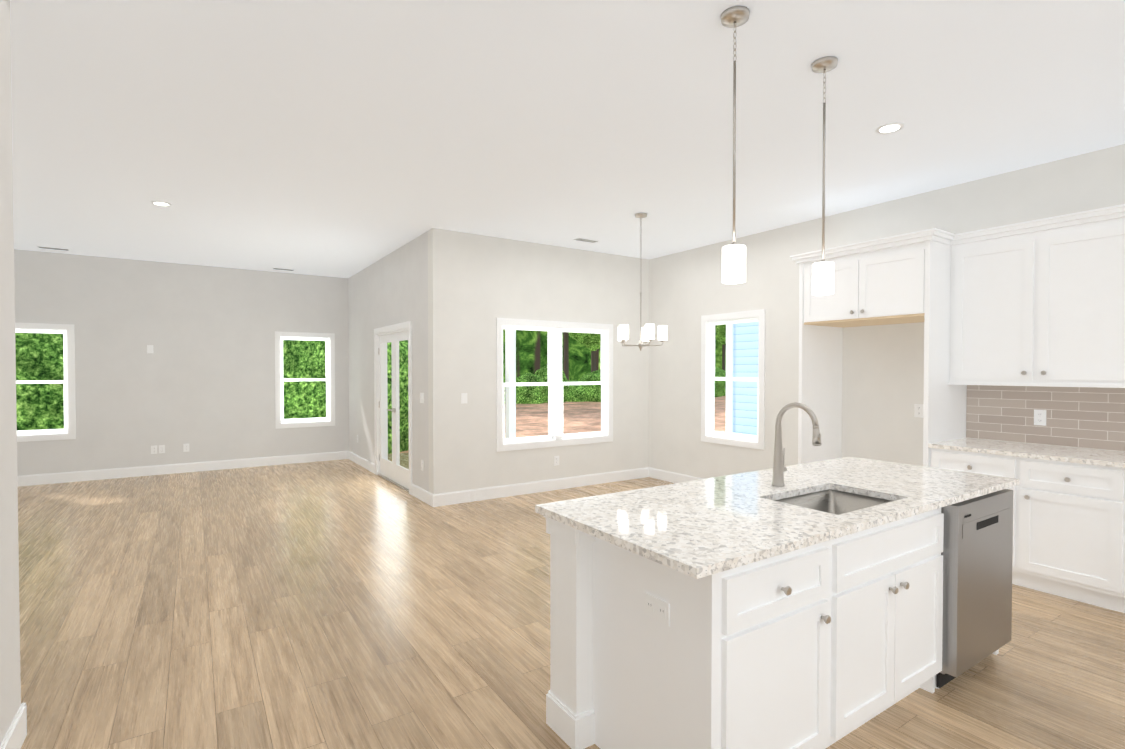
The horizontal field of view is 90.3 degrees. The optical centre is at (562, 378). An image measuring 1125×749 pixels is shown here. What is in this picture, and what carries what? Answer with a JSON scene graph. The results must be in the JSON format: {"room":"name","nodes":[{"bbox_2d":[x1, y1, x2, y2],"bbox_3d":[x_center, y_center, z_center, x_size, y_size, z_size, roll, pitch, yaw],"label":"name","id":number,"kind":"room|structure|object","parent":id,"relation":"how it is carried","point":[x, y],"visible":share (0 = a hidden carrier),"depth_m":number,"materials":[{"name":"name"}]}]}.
{"room":"kitchen","nodes":[
{"label":"kitchen","id":0,"kind":"room"},
{"bbox_2d":[0,0,23,744],"bbox_3d":[-0.501,-0.021,-0.423,0.120,3.020,6.290,-1,1,-33],"label":"wall","id":1,"kind":"structure","parent":0,"point":[11,259],"depth_m":2.15,"materials":[{"name":"paint"}]},
{"bbox_2d":[0,703,26,748],"bbox_3d":[-0.491,1.420,-0.295,0.014,0.135,6.154,-1,1,-33],"label":"baseboard","id":2,"kind":"structure","parent":1,"relation":"attached to","point":[15,736],"depth_m":2.17,"materials":[{"name":"white wood"}]},
{"bbox_2d":[24,250,347,474],"bbox_3d":[-5.495,-0.154,8.178,4.800,3.020,0.150,-1,1,-33],"label":"wall","id":3,"kind":"structure","parent":0,"point":[200,380],"depth_m":8.05,"materials":[{"name":"paint"}]},
{"bbox_2d":[15,322,75,441],"bbox_3d":[-6.874,0.041,7.238,0.880,1.520,0.130,-1,1,-33],"label":"living room window","id":4,"kind":"structure","parent":3,"relation":"in","point":[68,431],"depth_m":7.38,"materials":[{"name":"white wood"}]},
{"bbox_2d":[147,345,153,352],"bbox_3d":[-5.803,-0.419,7.877,0.072,0.116,0.006,-1,1,-33],"label":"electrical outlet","id":5,"kind":"object","parent":3,"relation":"attached to","point":[149,348],"visible":1,"depth_m":7.88,"materials":[{"name":"white plastic"}]},
{"bbox_2d":[151,445,156,453],"bbox_3d":[-5.777,1.000,7.915,0.072,0.116,0.008,-1,1,-33],"label":"electrical outlet","id":6,"kind":"object","parent":3,"relation":"attached to","point":[153,449],"visible":1,"depth_m":7.91,"materials":[{"name":"white plastic"}]},
{"bbox_2d":[159,445,164,452],"bbox_3d":[-5.702,0.999,7.964,0.072,0.116,0.008,-1,1,-33],"label":"electrical outlet","id":7,"kind":"object","parent":3,"relation":"attached to","point":[161,448],"visible":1,"depth_m":7.96,"materials":[{"name":"white plastic"}]},
{"bbox_2d":[17,451,347,486],"bbox_3d":[-5.500,1.290,8.099,4.620,0.135,0.014,-1,1,-33],"label":"baseboard","id":8,"kind":"structure","parent":3,"relation":"attached to","point":[64,477],"depth_m":8.02,"materials":[{"name":"white wood"}]},
{"bbox_2d":[183,444,188,451],"bbox_3d":[-5.460,0.997,8.124,0.072,0.116,0.008,-1,1,-33],"label":"electrical outlet","id":9,"kind":"object","parent":3,"relation":"attached to","point":[185,447],"visible":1,"depth_m":8.12,"materials":[{"name":"white plastic"}]},
{"bbox_2d":[275,331,334,428],"bbox_3d":[-4.153,0.013,9.033,0.880,1.520,0.130,-1,1,-33],"label":"living room window","id":10,"kind":"structure","parent":3,"relation":"in","point":[329,379],"depth_m":9.01,"materials":[{"name":"white wood"}]},
{"bbox_2d":[348,228,447,493],"bbox_3d":[-2.423,-0.147,7.743,0.150,3.020,3.940,-1,1,-33],"label":"wall","id":11,"kind":"structure","parent":0,"point":[409,283],"depth_m":6.54,"materials":[{"name":"paint"}]},
{"bbox_2d":[348,451,374,473],"bbox_3d":[-3.117,1.281,8.668,0.013,0.135,1.610,-1,1,-33],"label":"baseboard","id":12,"kind":"structure","parent":11,"relation":"attached to","point":[368,465],"depth_m":8.58,"materials":[{"name":"white wood"}]},
{"bbox_2d":[374,321,411,494],"bbox_3d":[-2.183,0.334,7.352,0.170,2.070,1.590,-1,1,-33],"label":"french door","id":13,"kind":"structure","parent":11,"relation":"in","point":[394,472],"depth_m":7.41,"materials":[{"name":"white wood"}]},
{"bbox_2d":[411,484,427,503],"bbox_3d":[-1.605,1.316,6.377,0.013,0.135,0.700,-1,1,-33],"label":"baseboard","id":14,"kind":"structure","parent":11,"relation":"attached to","point":[416,491],"depth_m":6.42,"materials":[{"name":"white wood"}]},
{"bbox_2d":[420,393,423,402],"bbox_3d":[-1.597,0.214,6.353,0.008,0.116,0.118,-1,1,-33],"label":"light switch","id":15,"kind":"object","parent":11,"relation":"attached to","point":[421,397],"visible":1,"depth_m":6.34,"materials":[{"name":"white plastic"}]},
{"bbox_2d":[421,460,423,470],"bbox_3d":[-1.597,0.984,6.365,0.008,0.116,0.072,-1,1,-33],"label":"outlet","id":16,"kind":"object","parent":11,"relation":"attached to","point":[422,465],"visible":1,"depth_m":6.35,"materials":[{"name":"white plastic"}]},
{"bbox_2d":[448,230,647,492],"bbox_3d":[-0.077,-0.136,7.021,2.970,3.020,0.150,-1,1,-33],"label":"wall","id":17,"kind":"structure","parent":0,"point":[490,278],"depth_m":6.70,"materials":[{"name":"paint"}]},
{"bbox_2d":[461,393,466,403],"bbox_3d":[-1.097,0.216,6.258,0.072,0.116,0.008,-1,1,-33],"label":"light switch","id":18,"kind":"object","parent":17,"relation":"attached to","point":[463,398],"visible":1,"depth_m":6.25,"materials":[{"name":"white plastic"}]},
{"bbox_2d":[428,467,647,506],"bbox_3d":[-0.100,1.308,6.930,3.134,0.135,0.014,-1,1,-33],"label":"baseboard","id":19,"kind":"structure","parent":17,"relation":"attached to","point":[434,500],"depth_m":6.74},
{"bbox_2d":[496,318,612,451],"bbox_3d":[-0.079,0.059,6.990,1.710,1.550,0.130,-1,1,-33],"label":"dining room window","id":20,"kind":"structure","parent":17,"relation":"in","point":[555,436],"depth_m":6.95,"materials":[{"name":"white wood"}]},
{"bbox_2d":[554,456,558,465],"bbox_3d":[-0.071,1.015,6.948,0.072,0.116,0.008,-1,1,-33],"label":"outlet","id":21,"kind":"object","parent":17,"relation":"attached to","point":[556,460],"visible":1,"depth_m":6.94,"materials":[{"name":"white plastic"}]},
{"bbox_2d":[10,0,1124,277],"bbox_3d":[-0.676,-1.643,3.547,8.070,0.100,13.150,-1,1,-33],"label":"ceiling","id":22,"kind":"structure","parent":0,"point":[340,138],"depth_m":3.39,"materials":[{"name":"paint"}]},
{"bbox_2d":[37,246,69,250],"bbox_3d":[-6.405,-1.643,7.045,0.300,0.008,0.110,-1,1,-33],"label":"ceiling vent","id":23,"kind":"object","parent":22,"relation":"in","point":[53,248],"visible":0.98,"depth_m":7.03,"materials":[{"name":"white metal"}]},
{"bbox_2d":[151,201,171,206],"bbox_3d":[-3.696,-1.613,5.155,0.160,0.008,0.160,-1,1,-33],"label":"recessed light","id":24,"kind":"object","parent":22,"relation":"in","point":[161,203],"visible":0.96,"depth_m":5.14,"materials":[{"name":"white plastic"}]},
{"bbox_2d":[272,268,293,270],"bbox_3d":[-4.237,-1.665,8.499,0.300,0.008,0.110,-1,1,-33],"label":"ceiling vent","id":25,"kind":"object","parent":22,"relation":"in","point":[283,269],"visible":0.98,"depth_m":8.49,"materials":[{"name":"white metal"}]},
{"bbox_2d":[573,238,598,242],"bbox_3d":[0.283,-1.636,6.606,0.300,0.008,0.110,-1,1,-33],"label":"ceiling vent","id":26,"kind":"object","parent":22,"relation":"in","point":[586,240],"visible":1,"depth_m":6.59,"materials":[{"name":"white metal"}]},
{"bbox_2d":[618,213,666,350],"bbox_3d":[0.757,-0.950,5.516,0.481,1.344,0.501,-1,1,-33],"label":"dining chandelier","id":27,"kind":"object","parent":22,"relation":"hanging from","point":[647,332],"visible":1,"depth_m":5.49,"materials":[{"name":"white glass"}]},
{"bbox_2d":[720,6,749,283],"bbox_3d":[0.746,-0.997,2.429,0.124,1.154,0.124,-1,1,-33],"label":"pendant light","id":28,"kind":"object","parent":22,"relation":"hanging from","point":[733,257],"visible":1,"depth_m":2.41,"materials":[{"name":"white glass"}]},
{"bbox_2d":[811,56,837,295],"bbox_3d":[1.311,-1.003,2.807,0.124,1.154,0.124,-1,1,-33],"label":"pendant light","id":29,"kind":"object","parent":22,"relation":"hanging from","point":[822,276],"visible":1,"depth_m":2.79,"materials":[{"name":"white glass"}]},
{"bbox_2d":[875,122,903,133],"bbox_3d":[2.074,-1.588,3.548,0.160,0.008,0.160,-1,1,-33],"label":"recessed light","id":30,"kind":"object","parent":22,"relation":"in","point":[888,128],"visible":1,"depth_m":3.54,"materials":[{"name":"white plastic"}]},
{"bbox_2d":[18,453,1124,748],"bbox_3d":[-0.676,1.457,3.595,8.070,0.060,13.150,-1,1,-33],"label":"floor","id":31,"kind":"structure","parent":0,"point":[344,603],"depth_m":3.18,"materials":[{"name":"brown wood"}]},
{"bbox_2d":[545,485,1016,748],"bbox_3d":[1.124,0.997,2.620,2.312,0.890,0.868,-1,1,-33],"label":"kitchen island","id":32,"kind":"object","parent":31,"relation":"on","point":[741,611],"depth_m":2.05,"materials":[{"name":"white wood"}]},
{"bbox_2d":[535,457,1018,580],"bbox_3d":[1.127,0.537,2.620,2.380,0.030,0.900,-1,1,-33],"label":"island countertop","id":33,"kind":"structure","parent":32,"relation":"on","point":[707,527],"depth_m":2.25,"materials":[{"name":"white stone"}]},
{"bbox_2d":[771,402,821,486],"bbox_3d":[1.117,0.315,2.656,0.088,0.410,0.253,-1,1,-33],"label":"gooseneck faucet","id":34,"kind":"object","parent":33,"relation":"on","point":[779,468],"visible":1,"depth_m":2.71,"materials":[{"name":"silver metal"}]},
{"bbox_2d":[774,489,891,514],"bbox_3d":[1.204,0.663,2.487,0.604,0.214,0.414,-1,1,-33],"label":"undermount sink","id":35,"kind":"object","parent":33,"relation":"in","point":[836,502],"visible":0.02,"depth_m":2.71,"materials":[{"name":"metal"}]},
{"bbox_2d":[935,489,1012,688],"bbox_3d":[1.846,1.000,2.953,0.628,0.874,0.668,-1,1,-33],"label":"dishwasher","id":36,"kind":"object","parent":32,"relation":"in","point":[977,553],"visible":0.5,"depth_m":2.61,"materials":[{"name":"silver metal"}]},
{"bbox_2d":[790,228,966,466],"bbox_3d":[2.713,0.142,4.840,0.716,2.532,1.202,-1,1,-33],"label":"tall cabinet","id":37,"kind":"object","parent":31,"relation":"on","point":[901,278],"visible":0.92,"depth_m":4.57,"materials":[{"name":"white wood"}]},
{"bbox_2d":[930,450,1107,607],"bbox_3d":[3.358,0.972,3.938,0.648,0.900,1.145,-1,1,-33],"label":"base cabinet","id":38,"kind":"object","parent":31,"relation":"on","point":[1068,522],"depth_m":3.63,"materials":[{"name":"white wood"}]},
{"bbox_2d":[928,438,1124,469],"bbox_3d":[4.046,0.523,2.874,0.663,0.030,3.668,-1,1,-33],"label":"countertop","id":39,"kind":"structure","parent":38,"relation":"on","point":[1086,457],"depth_m":3.85,"materials":[{"name":"white stone"}]},
{"bbox_2d":[1104,466,1124,612],"bbox_3d":[3.925,0.985,3.078,0.648,0.900,1.204,-1,1,-33],"label":"base cabinet","id":40,"kind":"object","parent":31,"relation":"on","point":[1114,481],"depth_m":3.39,"materials":[{"name":"white wood"}]},
{"bbox_2d":[648,144,1124,478],"bbox_3d":[3.717,-0.091,4.104,0.150,3.020,9.200,-1,1,-33],"label":"wall","id":41,"kind":"structure","parent":0,"point":[883,365],"depth_m":5.64,"materials":[{"name":"paint"}]},
{"bbox_2d":[648,467,702,482],"bbox_3d":[1.958,1.312,6.643,0.014,0.135,2.720,-1,1,-33],"label":"baseboard","id":42,"kind":"structure","parent":41,"relation":"attached to","point":[673,477],"depth_m":7.44,"materials":[{"name":"white wood"}]},
{"bbox_2d":[701,309,764,449],"bbox_3d":[2.031,0.000,6.611,0.130,1.560,0.920,-1,1,-33],"label":"kitchen window","id":43,"kind":"structure","parent":41,"relation":"in","point":[708,379],"depth_m":6.71,"materials":[{"name":"white wood"}]},
{"bbox_2d":[914,404,923,417],"bbox_3d":[3.111,0.277,4.884,0.008,0.116,0.072,-1,1,-33],"label":"outlet","id":44,"kind":"object","parent":41,"relation":"attached to","point":[918,410],"visible":0.96,"depth_m":4.88,"materials":[{"name":"white plastic"}]},
{"bbox_2d":[948,212,1119,387],"bbox_3d":[3.483,-0.519,4.006,0.338,1.100,1.130,-1,1,-33],"label":"upper cabinet","id":45,"kind":"object","parent":41,"relation":"attached to","point":[1039,302],"depth_m":3.92,"materials":[{"name":"white wood"}]},
{"bbox_2d":[966,385,1124,450],"bbox_3d":[4.319,0.275,3.050,0.010,0.456,3.668,-1,1,-33],"label":"tile backsplash","id":46,"kind":"structure","parent":41,"relation":"attached to","point":[1088,417],"depth_m":4.13,"materials":[{"name":"grey tile"}]},
{"bbox_2d":[1034,410,1045,425],"bbox_3d":[3.565,0.288,4.177,0.008,0.116,0.072,-1,1,-33],"label":"outlet","id":47,"kind":"object","parent":46,"relation":"attached to","point":[1039,417],"visible":1,"depth_m":4.17,"materials":[{"name":"white plastic"}]},
{"bbox_2d":[1120,208,1124,387],"bbox_3d":[4.041,-0.506,3.161,0.338,1.100,1.184,-1,1,-33],"label":"upper cabinet","id":48,"kind":"object","parent":41,"relation":"attached to","point":[1122,210],"depth_m":3.57,"materials":[{"name":"white wood"}]},
{"label":"outside","id":49,"kind":"structure","parent":0,"visible":0},
{"bbox_2d":[400,396,725,452],"bbox_3d":[-10.920,1.554,16.697,120.000,0.060,120.000,-1,1,-33],"label":"yard","id":50,"kind":"structure","parent":49,"point":[532,419],"depth_m":20.71,"materials":[{"name":"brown bare soil"}]},
{"bbox_2d":[15,333,408,453],"bbox_3d":[-15.221,-1.226,7.114,29.280,5.797,5.068,0,1,-26],"label":"trees","id":51,"kind":"object","parent":50,"relation":"on","point":[39,356],"visible":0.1,"depth_m":10.32,"materials":[{"name":"green plant"}]},
{"bbox_2d":[503,324,725,403],"bbox_3d":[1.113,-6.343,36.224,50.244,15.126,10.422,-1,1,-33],"label":"tree","id":52,"kind":"object","parent":50,"relation":"on","point":[571,393],"visible":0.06,"depth_m":31.72,"materials":[{"name":"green plant"}]},
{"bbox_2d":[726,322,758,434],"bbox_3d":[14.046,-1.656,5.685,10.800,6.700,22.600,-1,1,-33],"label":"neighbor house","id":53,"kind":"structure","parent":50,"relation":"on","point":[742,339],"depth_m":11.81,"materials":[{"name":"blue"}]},
{"bbox_3d":[-1.017,1.510,8.889,3.410,0.250,3.940,-1,1,-33],"label":"porch","id":54,"kind":"object","parent":50,"relation":"on","visible":0},
{"bbox_2d":[505,329,515,437],"bbox_3d":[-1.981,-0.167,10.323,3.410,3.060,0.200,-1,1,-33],"label":"porch post","id":55,"kind":"object","parent":54,"relation":"on","point":[510,377],"visible":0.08,"depth_m":10.91,"materials":[{"name":"white wood"}]}
]}

